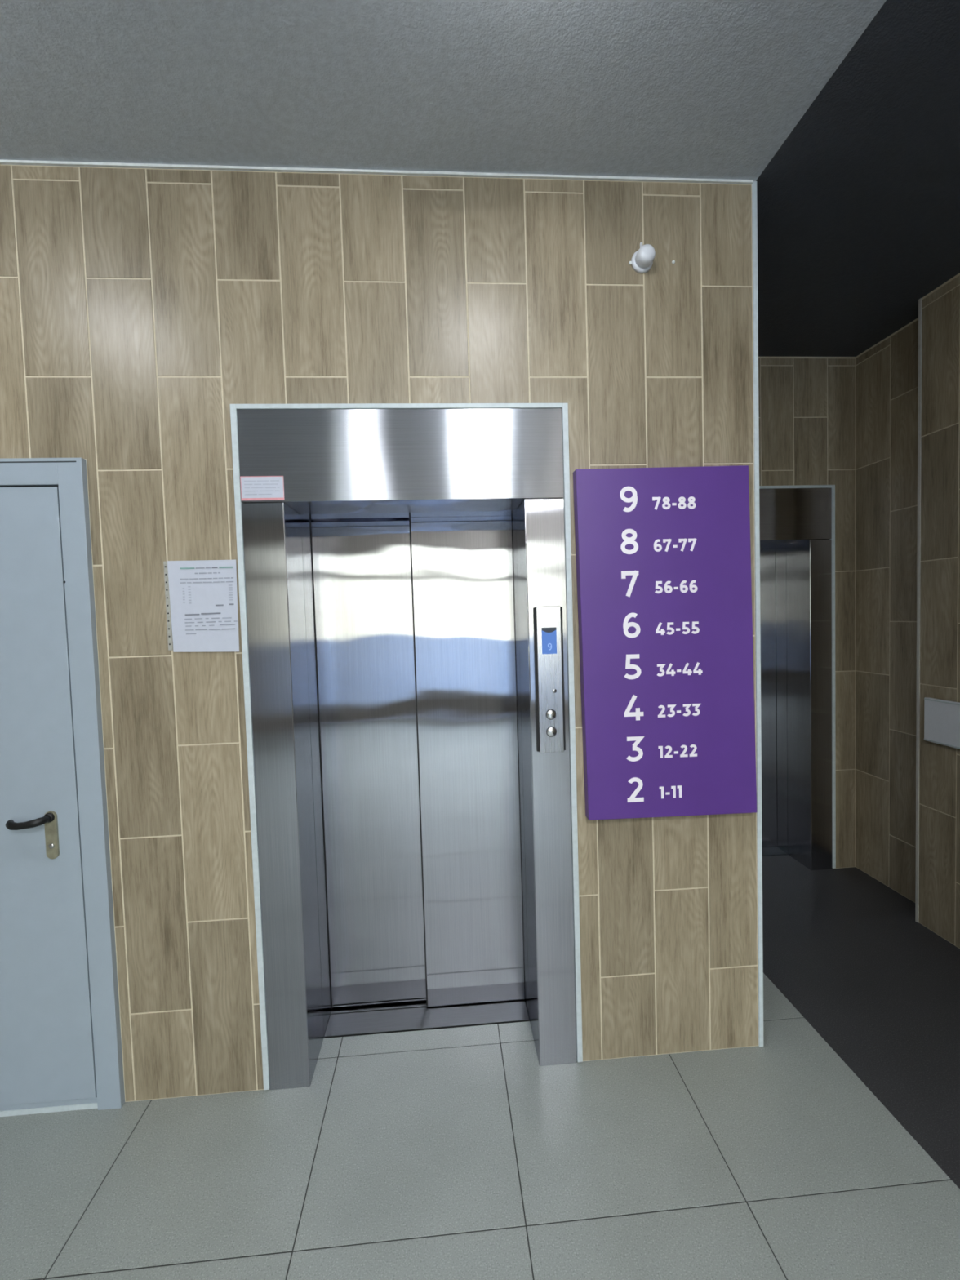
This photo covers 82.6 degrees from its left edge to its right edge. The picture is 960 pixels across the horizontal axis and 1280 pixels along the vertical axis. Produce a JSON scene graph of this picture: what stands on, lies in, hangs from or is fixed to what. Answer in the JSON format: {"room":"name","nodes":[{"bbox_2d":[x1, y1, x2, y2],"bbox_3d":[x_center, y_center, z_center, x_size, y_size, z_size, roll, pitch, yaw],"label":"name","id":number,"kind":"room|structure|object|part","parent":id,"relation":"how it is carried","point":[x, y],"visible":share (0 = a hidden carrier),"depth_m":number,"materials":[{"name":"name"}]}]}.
{"room":"elevator lobby","nodes":[
{"label":"elevator lobby","id":0,"kind":"room"},
{"bbox_2d":[0,164,758,1102],"bbox_3d":[-1.540,0.038,1.923,5.066,3.086,0.300,-2,3,-4],"label":"wall","id":1,"kind":"structure","parent":0,"point":[138,306],"depth_m":1.83,"materials":[{"name":"beige tile"}]},
{"bbox_2d":[0,457,124,1116],"bbox_3d":[-1.770,0.514,1.766,1.060,2.162,0.140,-2,3,-4],"label":"door","id":2,"kind":"structure","parent":1,"relation":"in","point":[60,1039],"depth_m":1.78,"materials":[{"name":"white paint"}]},
{"bbox_3d":[-1.450,0.585,1.747,0.123,0.032,0.050,-2,3,-4],"label":"lever handle","id":3,"kind":"part","parent":2,"relation":"part of","materials":[{"name":"black plastic"}]},
{"bbox_3d":[-1.400,0.637,1.785,0.037,0.158,0.007,-2,3,-4],"label":"handle plate","id":4,"kind":"part","parent":2,"relation":"part of","materials":[{"name":"gold metal"}]},
{"bbox_2d":[163,560,239,652],"bbox_3d":[-0.918,-0.110,1.806,0.233,0.306,0.004,-2,3,-3],"label":"paper notice","id":5,"kind":"object","parent":1,"relation":"attached to","point":[201,595],"visible":1,"depth_m":1.81,"materials":[{"name":"white paper"}]},
{"bbox_2d":[185,612,220,615],"bbox_3d":[-0.917,-0.086,1.807,0.115,0.006,0.002,-2,3,-4],"label":"print","id":6,"kind":"object","parent":5,"relation":"on","point":[186,613],"depth_m":1.81},
{"bbox_2d":[179,566,232,568],"bbox_3d":[-0.902,-0.238,1.801,0.170,0.005,0.004,-2,3,-4],"label":"print","id":7,"kind":"object","parent":5,"relation":"on","point":[180,567],"depth_m":1.80,"materials":[{"name":"black"}]},
{"bbox_2d":[179,577,233,583],"bbox_3d":[-0.902,-0.197,1.803,0.172,0.015,0.002,-2,3,-3],"label":"print","id":8,"kind":"object","parent":5,"relation":"on","point":[182,580],"depth_m":1.80,"materials":[{"name":"grey"}]},
{"bbox_2d":[182,584,232,604],"bbox_3d":[-0.900,-0.151,1.805,0.161,0.059,0.001,-2,3,-3],"label":"print","id":9,"kind":"object","parent":5,"relation":"attached to","point":[191,593],"depth_m":1.81},
{"bbox_2d":[195,567,220,573],"bbox_3d":[-0.900,-0.229,1.802,0.082,0.022,0.002,-2,3,-4],"label":"print","id":10,"kind":"object","parent":5,"relation":"on","point":[197,570],"depth_m":1.80,"materials":[{"name":"grey"}]},
{"bbox_2d":[184,617,237,634],"bbox_3d":[-0.890,-0.047,1.810,0.170,0.053,0.002,-2,3,-3],"label":"print","id":11,"kind":"object","parent":5,"relation":"attached to","point":[193,625],"depth_m":1.81,"materials":[{"name":"grey paper"}]},
{"bbox_2d":[0,159,753,184],"bbox_3d":[-1.563,-1.493,1.704,5.017,0.008,0.009,-2,3,-4],"label":"trim","id":12,"kind":"structure","parent":1,"relation":"attached to","point":[29,162],"depth_m":1.78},
{"bbox_2d":[230,403,582,1089],"bbox_3d":[-0.240,0.376,2.112,1.120,2.355,0.478,-2,3,-4],"label":"elevator","id":13,"kind":"structure","parent":1,"relation":"in","point":[415,846],"depth_m":2.17,"materials":[{"name":"metal"}]},
{"bbox_2d":[240,475,284,500],"bbox_3d":[-0.719,-0.501,1.804,0.139,0.079,0.002,-2,3,-4],"label":"instruction label","id":14,"kind":"object","parent":13,"relation":"attached to","point":[252,487],"visible":1,"depth_m":1.80,"materials":[{"name":"white paper"}]},
{"bbox_2d":[244,480,279,494],"bbox_3d":[-0.720,-0.503,1.803,0.113,0.047,0.001,-2,3,-4],"label":"print","id":15,"kind":"object","parent":14,"relation":"attached to","point":[251,486],"depth_m":1.80},
{"bbox_3d":[-0.661,0.519,2.192,0.032,2.046,0.230,-2,3,-4],"label":"landing frame","id":16,"kind":"part","parent":13,"relation":"part of","materials":[{"name":"metal"}]},
{"bbox_3d":[-0.445,0.495,2.253,0.404,2.054,0.030,-2,3,-4],"label":"door panel","id":17,"kind":"part","parent":13,"relation":"part of","materials":[{"name":"metal"}]},
{"bbox_3d":[-0.262,-0.627,1.945,1.081,0.302,0.224,-2,3,-4],"label":"header panel","id":18,"kind":"part","parent":13,"relation":"part of","materials":[{"name":"metal"}]},
{"bbox_3d":[-0.213,1.536,2.271,0.805,0.024,0.240,-2,3,-4],"label":"sill","id":19,"kind":"part","parent":13,"relation":"part of","materials":[{"name":"metal"}]},
{"bbox_3d":[-0.046,0.485,2.246,0.406,2.058,0.030,-2,3,-4],"label":"door panel","id":20,"kind":"part","parent":13,"relation":"part of","materials":[{"name":"metal"}]},
{"bbox_3d":[0.174,0.492,2.251,0.032,2.046,0.230,-2,3,-4],"label":"landing frame","id":21,"kind":"part","parent":13,"relation":"part of","materials":[{"name":"metal"}]},
{"bbox_2d":[533,605,565,752],"bbox_3d":[0.242,0.137,1.889,0.100,0.507,0.021,-2,3,-4],"label":"panel","id":22,"kind":"object","parent":13,"relation":"attached to","point":[548,620],"visible":1,"depth_m":1.89,"materials":[{"name":"metal"}]},
{"bbox_2d":[631,241,655,273],"bbox_3d":[0.554,-1.302,1.836,0.074,0.099,0.061,-2,3,-4],"label":"detector","id":23,"kind":"object","parent":1,"relation":"attached to","point":[642,260],"visible":1,"depth_m":1.82,"materials":[{"name":"white plastic"}]},
{"bbox_2d":[573,465,756,820],"bbox_3d":[0.650,0.015,1.905,0.624,1.214,0.045,-2,3,-4],"label":"sign","id":24,"kind":"object","parent":1,"relation":"attached to","point":[663,554],"visible":1,"depth_m":1.88,"materials":[{"name":"purple plastic"}]},
{"bbox_2d":[659,785,681,798],"bbox_3d":[0.665,0.531,1.906,0.080,0.042,0.001,-2,3,-4],"label":"range","id":25,"kind":"object","parent":24,"relation":"in","point":[665,791],"depth_m":1.91,"materials":[{"name":"white paint"}]},
{"bbox_2d":[652,496,695,510],"bbox_3d":[0.663,-0.467,1.864,0.152,0.045,0.001,-2,3,-4],"label":"range","id":26,"kind":"object","parent":24,"relation":"in","point":[659,503],"depth_m":1.86,"materials":[{"name":"white paint"}]},
{"bbox_2d":[653,537,696,551],"bbox_3d":[0.669,-0.325,1.870,0.152,0.045,0.001,-2,3,-4],"label":"range","id":27,"kind":"object","parent":24,"relation":"in","point":[660,544],"depth_m":1.87,"materials":[{"name":"white paint"}]},
{"bbox_2d":[654,580,697,593],"bbox_3d":[0.674,-0.183,1.877,0.152,0.043,0.001,-2,3,-4],"label":"range","id":28,"kind":"object","parent":24,"relation":"in","point":[660,586],"depth_m":1.88,"materials":[{"name":"white paint"}]},
{"bbox_2d":[657,744,697,758],"bbox_3d":[0.689,0.387,1.901,0.139,0.042,0.001,-2,3,-4],"label":"range","id":29,"kind":"object","parent":24,"relation":"in","point":[664,751],"depth_m":1.90,"materials":[{"name":"white paint"}]},
{"bbox_2d":[655,621,699,635],"bbox_3d":[0.681,-0.041,1.883,0.155,0.044,0.001,-2,3,-4],"label":"range","id":30,"kind":"object","parent":24,"relation":"in","point":[662,628],"depth_m":1.88,"materials":[{"name":"white paint"}]},
{"bbox_2d":[657,703,701,717],"bbox_3d":[0.693,0.245,1.896,0.156,0.042,0.001,-2,3,-4],"label":"range","id":31,"kind":"object","parent":24,"relation":"in","point":[664,710],"depth_m":1.90,"materials":[{"name":"white paint"}]},
{"bbox_2d":[657,662,702,676],"bbox_3d":[0.691,0.101,1.890,0.163,0.044,0.001,-2,3,-4],"label":"range","id":32,"kind":"object","parent":24,"relation":"in","point":[664,668],"depth_m":1.89,"materials":[{"name":"white paint"}]},
{"bbox_2d":[751,181,763,1046],"bbox_3d":[0.992,-0.040,1.955,0.016,3.086,0.016,-2,3,-4],"label":"trim","id":33,"kind":"structure","parent":1,"relation":"attached to","point":[754,199],"depth_m":1.94,"materials":[{"name":"metal"}]},
{"bbox_2d":[0,854,959,1279],"bbox_3d":[-0.572,1.711,-0.295,6.500,0.120,8.200,-2,3,-4],"label":"floor","id":34,"kind":"structure","parent":0,"point":[445,1153],"depth_m":1.64,"materials":[{"name":"tile"}]},
{"bbox_2d":[0,0,959,356],"bbox_3d":[-0.668,-1.490,-0.436,6.500,0.120,8.200,-2,3,-4],"label":"ceiling","id":35,"kind":"structure","parent":0,"point":[698,89],"depth_m":1.56,"materials":[{"name":"grey paint"}]},
{"bbox_2d":[758,356,855,868],"bbox_3d":[1.514,-0.119,3.400,1.700,3.086,0.300,-2,3,-4],"label":"wall","id":36,"kind":"structure","parent":0,"point":[806,405],"depth_m":3.25,"materials":[{"name":"beige tile"}]},
{"bbox_2d":[759,484,835,870],"bbox_3d":[1.575,0.260,3.502,1.120,2.355,0.478,-2,3,-4],"label":"elevator","id":37,"kind":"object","parent":36,"relation":"in","point":[797,522],"depth_m":3.35,"materials":[{"name":"metal"}]},
{"bbox_3d":[1.769,0.369,3.635,0.406,2.058,0.030,-2,3,-4],"label":"door panel","id":38,"kind":"part","parent":37,"relation":"part of","materials":[{"name":"metal"}]},
{"bbox_3d":[1.602,1.420,3.661,0.805,0.024,0.240,-2,3,-4],"label":"sill","id":39,"kind":"part","parent":37,"relation":"part of","materials":[{"name":"metal"}]},
{"bbox_3d":[1.989,0.376,3.641,0.032,2.046,0.230,-2,3,-4],"label":"landing frame","id":40,"kind":"part","parent":37,"relation":"part of","materials":[{"name":"metal"}]},
{"bbox_3d":[1.553,-0.743,3.335,1.081,0.302,0.224,-2,3,-4],"label":"header panel","id":41,"kind":"part","parent":37,"relation":"part of","materials":[{"name":"metal"}]},
{"bbox_2d":[855,317,918,902],"bbox_3d":[2.332,-0.134,3.167,0.100,3.086,0.880,-2,3,-4],"label":"wall","id":42,"kind":"structure","parent":0,"point":[886,373],"depth_m":3.07,"materials":[{"name":"beige tile"}]},
{"bbox_2d":[918,272,959,948],"bbox_3d":[2.544,0.033,-0.758,0.240,3.086,6.972,-2,3,-4],"label":"wall","id":43,"kind":"structure","parent":0,"point":[940,598],"depth_m":2.59,"materials":[{"name":"beige tile"}]},
{"bbox_2d":[915,297,922,922],"bbox_3d":[2.176,-0.108,2.707,0.010,3.085,0.014,-2,3,-4],"label":"trim","id":44,"kind":"structure","parent":43,"relation":"attached to","point":[919,406],"depth_m":2.70,"materials":[{"name":"grey metal"}]},
{"bbox_2d":[924,697,959,749],"bbox_3d":[2.194,0.393,2.492,0.025,0.212,0.360,-2,3,-4],"label":"wall plate","id":45,"kind":"object","parent":43,"relation":"attached to","point":[941,717],"visible":1,"depth_m":2.57,"materials":[{"name":"white plastic"}]}
]}

